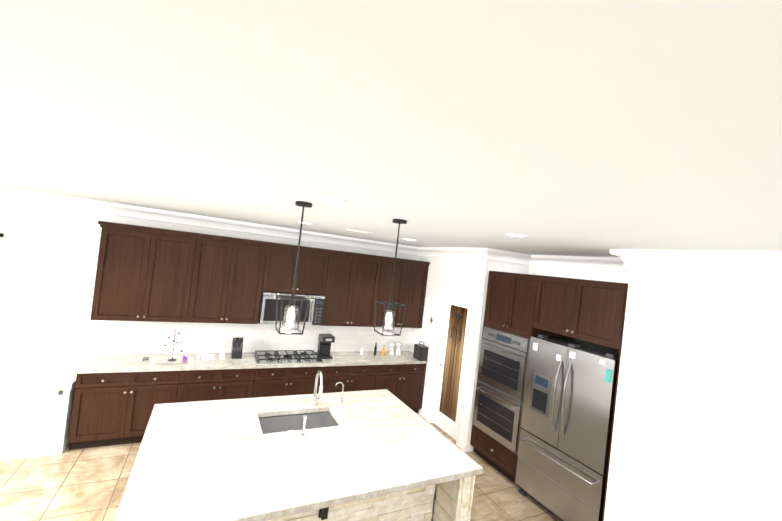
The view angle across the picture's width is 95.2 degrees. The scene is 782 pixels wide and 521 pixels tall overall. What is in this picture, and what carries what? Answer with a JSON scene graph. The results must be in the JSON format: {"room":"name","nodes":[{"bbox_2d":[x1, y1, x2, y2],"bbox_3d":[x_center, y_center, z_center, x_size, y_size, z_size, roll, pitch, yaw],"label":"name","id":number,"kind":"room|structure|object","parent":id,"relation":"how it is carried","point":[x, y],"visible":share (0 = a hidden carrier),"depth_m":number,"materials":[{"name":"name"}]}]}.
{"room":"kitchen","nodes":[
{"label":"kitchen","id":0,"kind":"room"},
{"bbox_2d":[0,203,418,373],"bbox_3d":[-2.858,0.778,4.930,9.140,2.820,0.120,7,-1,-27],"label":"wall","id":1,"kind":"structure","parent":0,"point":[48,262],"depth_m":4.24,"materials":[{"name":"white paint"}]},
{"bbox_2d":[0,233,3,257],"bbox_3d":[-5.341,0.286,3.562,2.000,1.400,0.029,7,-1,-27],"label":"curtain","id":2,"kind":"object","parent":1,"relation":"attached to","point":[1,238],"visible":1,"depth_m":4.00,"materials":[{"name":"white fabric"}]},
{"bbox_2d":[90,225,201,322],"bbox_3d":[-3.049,0.187,4.539,1.042,1.120,0.350,7,-1,-27],"label":"upper cabinet","id":3,"kind":"object","parent":1,"relation":"attached to","point":[149,274],"depth_m":4.37,"materials":[{"name":"brown wood"}]},
{"bbox_2d":[0,186,415,256],"bbox_3d":[-2.950,-0.567,4.686,7.930,0.174,0.125,7,-1,-27],"label":"crown molding","id":4,"kind":"structure","parent":1,"relation":"attached to","point":[8,195],"depth_m":4.76,"materials":[{"name":"white wood"}]},
{"bbox_2d":[194,237,273,323],"bbox_3d":[-2.258,0.282,4.944,0.994,1.120,0.350,7,-1,-27],"label":"upper cabinet","id":5,"kind":"object","parent":1,"relation":"attached to","point":[233,275],"depth_m":4.81,"materials":[{"name":"brown wood"}]},
{"bbox_2d":[93,320,411,353],"bbox_3d":[-1.663,1.170,5.480,4.559,0.535,0.010,7,-1,-27],"label":"backsplash","id":6,"kind":"structure","parent":1,"relation":"attached to","point":[125,338],"depth_m":5.12,"materials":[{"name":"tile"}]},
{"bbox_2d":[266,245,329,296],"bbox_3d":[-1.444,0.146,5.351,0.910,0.655,0.350,7,-1,-27],"label":"upper cabinet","id":7,"kind":"object","parent":1,"relation":"attached to","point":[313,269],"depth_m":5.21,"materials":[{"name":"brown wood"}]},
{"bbox_2d":[258,291,324,324],"bbox_3d":[-1.478,0.699,5.287,0.898,0.438,0.478,7,-1,-27],"label":"microwave","id":8,"kind":"object","parent":7,"relation":"attached to","point":[267,312],"visible":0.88,"depth_m":5.12,"materials":[{"name":"silver plastic"}]},
{"bbox_2d":[321,253,385,326],"bbox_3d":[-0.679,0.473,5.754,1.004,1.120,0.350,7,-1,-27],"label":"upper cabinet","id":9,"kind":"object","parent":1,"relation":"attached to","point":[353,287],"depth_m":5.61,"materials":[{"name":"brown wood"}]},
{"bbox_2d":[378,257,428,327],"bbox_3d":[0.088,0.565,6.148,0.978,1.120,0.350,7,-1,-27],"label":"upper cabinet","id":10,"kind":"object","parent":1,"relation":"attached to","point":[410,277],"depth_m":6.05,"materials":[{"name":"brown wood"}]},
{"bbox_2d":[0,414,560,520],"bbox_3d":[0.043,2.507,1.137,11.200,0.060,10.000,7,-1,-27],"label":"floor","id":11,"kind":"structure","parent":0,"point":[84,484],"depth_m":3.59,"materials":[{"name":"tile"}]},
{"bbox_2d":[0,368,76,460],"bbox_3d":[-3.963,1.674,3.965,0.724,0.765,0.611,7,-1,-27],"label":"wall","id":12,"kind":"structure","parent":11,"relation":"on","point":[36,406],"depth_m":3.78,"materials":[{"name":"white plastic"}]},
{"bbox_2d":[68,371,187,449],"bbox_3d":[-3.160,1.710,4.398,1.042,0.884,0.620,7,-1,-27],"label":"base cabinet","id":13,"kind":"object","parent":11,"relation":"on","point":[109,409],"depth_m":4.08,"materials":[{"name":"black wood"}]},
{"bbox_2d":[184,368,259,401],"bbox_3d":[-2.369,1.805,4.804,0.994,0.884,0.620,7,-1,-27],"label":"base cabinet","id":14,"kind":"object","parent":11,"relation":"on","point":[201,385],"depth_m":4.55,"materials":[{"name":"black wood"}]},
{"bbox_2d":[260,366,327,396],"bbox_3d":[-1.582,1.900,5.208,1.034,0.884,0.620,7,-1,-27],"label":"base cabinet","id":15,"kind":"object","parent":11,"relation":"on","point":[293,380],"depth_m":4.94,"materials":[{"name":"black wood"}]},
{"bbox_2d":[115,370,482,520],"bbox_3d":[-0.752,1.757,3.057,2.405,1.300,1.740,7,-1,-27],"label":"kitchen island","id":16,"kind":"object","parent":11,"relation":"on","point":[378,455],"visible":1,"depth_m":2.76,"materials":[{"name":"stone"}]},
{"bbox_2d":[324,365,383,392],"bbox_3d":[-0.790,1.995,5.614,1.004,0.884,0.620,7,-1,-27],"label":"base cabinet","id":17,"kind":"object","parent":11,"relation":"on","point":[361,377],"depth_m":5.38,"materials":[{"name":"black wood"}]},
{"bbox_2d":[380,364,426,413],"bbox_3d":[-0.023,2.088,6.008,0.978,0.884,0.620,7,-1,-27],"label":"base cabinet","id":18,"kind":"object","parent":11,"relation":"on","point":[406,382],"depth_m":5.81,"materials":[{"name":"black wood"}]},
{"bbox_2d":[71,330,428,373],"bbox_3d":[-1.538,1.238,5.179,4.591,0.439,0.643,7,-1,-27],"label":"countertop","id":19,"kind":"structure","parent":18,"relation":"on","point":[322,356],"depth_m":4.88,"materials":[{"name":"stone"}]},
{"bbox_2d":[252,350,323,363],"bbox_3d":[-1.504,1.397,5.207,0.920,0.052,0.510,7,-1,-27],"label":"cooktop","id":20,"kind":"object","parent":19,"relation":"in","point":[294,357],"depth_m":5.15,"materials":[{"name":"silver metal"}]},
{"bbox_2d":[470,327,530,486],"bbox_3d":[1.685,1.830,4.728,0.812,1.750,0.845,7,-1,-27],"label":"double wall oven","id":21,"kind":"object","parent":11,"relation":"on","point":[503,361],"depth_m":4.48,"materials":[{"name":"silver metal"}]},
{"bbox_2d":[515,334,619,520],"bbox_3d":[2.062,1.819,3.878,0.859,1.835,0.970,7,-1,-27],"label":"refrigerator","id":22,"kind":"object","parent":11,"relation":"on","point":[565,433],"visible":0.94,"depth_m":3.65,"materials":[{"name":"grey metal"}]},
{"bbox_2d":[0,0,781,257],"bbox_3d":[0.368,-0.355,1.175,11.200,0.060,10.000,7,-1,-27],"label":"ceiling","id":23,"kind":"structure","parent":0,"point":[594,128],"depth_m":0.91,"materials":[{"name":"white paint"}]},
{"bbox_2d":[275,201,311,334],"bbox_3d":[-0.683,0.048,2.579,0.202,0.940,0.202,7,-1,-27],"label":"pendant light","id":24,"kind":"object","parent":23,"relation":"hanging from","point":[291,315],"visible":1,"depth_m":2.57,"materials":[{"name":"black metal"}]},
{"bbox_2d":[345,229,371,232],"bbox_3d":[-0.403,-0.364,4.442,0.300,0.009,0.160,7,-1,-27],"label":"ceiling vent","id":25,"kind":"object","parent":23,"relation":"in","point":[357,231],"visible":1,"depth_m":4.40,"materials":[{"name":"white metal"}]},
{"bbox_2d":[374,219,406,335],"bbox_3d":[0.021,0.133,2.939,0.202,0.940,0.202,7,-1,-27],"label":"pendant light","id":26,"kind":"object","parent":23,"relation":"hanging from","point":[388,320],"visible":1,"depth_m":2.92,"materials":[{"name":"black metal"}]},
{"bbox_2d":[506,234,528,236],"bbox_3d":[1.090,-0.215,3.085,0.190,0.004,0.190,7,-1,-27],"label":"recessed light","id":27,"kind":"object","parent":23,"relation":"in","point":[516,235],"visible":0.98,"depth_m":3.07,"materials":[{"name":"white"}]},
{"bbox_2d":[409,257,492,451],"bbox_3d":[0.838,1.208,5.753,0.120,2.820,1.790,7,-1,-27],"label":"wall","id":28,"kind":"structure","parent":0,"point":[470,276],"depth_m":5.43,"materials":[{"name":"white paint"}]},
{"bbox_2d":[426,288,476,446],"bbox_3d":[0.944,1.544,5.449,0.138,2.170,0.865,7,-1,-27],"label":"door frame","id":29,"kind":"structure","parent":28,"relation":"attached to","point":[444,292],"depth_m":5.72,"materials":[{"name":"white wood"}]},
{"bbox_2d":[433,295,470,439],"bbox_3d":[0.925,1.586,5.441,0.098,2.066,0.673,7,-1,-27],"label":"pantry door","id":30,"kind":"structure","parent":28,"relation":"in","point":[451,364],"depth_m":5.47,"materials":[{"name":"white wood"}]},
{"bbox_2d":[416,247,495,261],"bbox_3d":[0.937,-0.113,5.602,0.125,0.174,1.785,7,-1,-27],"label":"crown molding","id":31,"kind":"structure","parent":28,"relation":"attached to","point":[460,253],"depth_m":5.42,"materials":[{"name":"white wood"}]},
{"bbox_2d":[459,440,466,451],"bbox_3d":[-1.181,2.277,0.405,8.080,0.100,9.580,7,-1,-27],"label":"baseboard","id":32,"kind":"structure","parent":28,"relation":"attached to","point":[462,445],"depth_m":4.96,"materials":[{"name":"white"}]},
{"bbox_2d":[473,262,528,448],"bbox_3d":[1.578,1.285,5.196,0.700,2.820,0.120,7,-1,-27],"label":"wall","id":33,"kind":"structure","parent":0,"point":[502,267],"depth_m":5.14,"materials":[{"name":"white paint"}]},
{"bbox_2d":[496,249,531,265],"bbox_3d":[1.677,-0.036,5.050,0.660,0.174,0.125,7,-1,-27],"label":"crown molding","id":34,"kind":"structure","parent":33,"relation":"attached to","point":[502,256],"depth_m":5.08,"materials":[{"name":"white wood"}]},
{"bbox_2d":[528,267,628,283],"bbox_3d":[2.391,1.368,4.495,0.120,2.820,2.110,7,-1,-27],"label":"wall","id":35,"kind":"structure","parent":0,"point":[604,276],"depth_m":4.55,"materials":[{"name":"white paint"}]},
{"bbox_2d":[483,271,561,338],"bbox_3d":[1.843,0.577,4.724,0.802,0.765,0.786,7,-1,-27],"label":"upper cabinet","id":36,"kind":"object","parent":35,"relation":"attached to","point":[521,310],"depth_m":4.51,"materials":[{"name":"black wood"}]},
{"bbox_2d":[525,255,619,272],"bbox_3d":[2.437,0.042,4.448,0.125,0.174,1.890,7,-1,-27],"label":"crown molding","id":37,"kind":"structure","parent":35,"relation":"attached to","point":[580,263],"depth_m":4.63,"materials":[{"name":"white wood"}]},
{"bbox_2d":[534,275,627,350],"bbox_3d":[2.268,0.542,3.928,0.780,0.620,1.005,7,-1,-27],"label":"upper cabinet","id":38,"kind":"object","parent":35,"relation":"attached to","point":[593,311],"depth_m":3.68,"materials":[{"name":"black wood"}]},
{"bbox_2d":[604,270,781,520],"bbox_3d":[3.769,1.475,0.749,0.820,2.820,6.020,7,-1,-27],"label":"wall","id":39,"kind":"structure","parent":0,"point":[697,432],"depth_m":2.72,"materials":[{"name":"white paint"}]},
{"bbox_2d":[620,270,627,273],"bbox_3d":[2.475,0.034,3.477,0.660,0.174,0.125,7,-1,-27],"label":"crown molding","id":40,"kind":"structure","parent":39,"relation":"attached to","point":[621,271],"depth_m":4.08,"materials":[{"name":"white"}]},
{"bbox_2d":[604,249,781,278],"bbox_3d":[3.411,0.104,0.729,0.125,0.174,5.875,7,-1,-27],"label":"crown molding","id":41,"kind":"structure","parent":39,"relation":"attached to","point":[762,264],"depth_m":2.74,"materials":[{"name":"white wood"}]}
]}

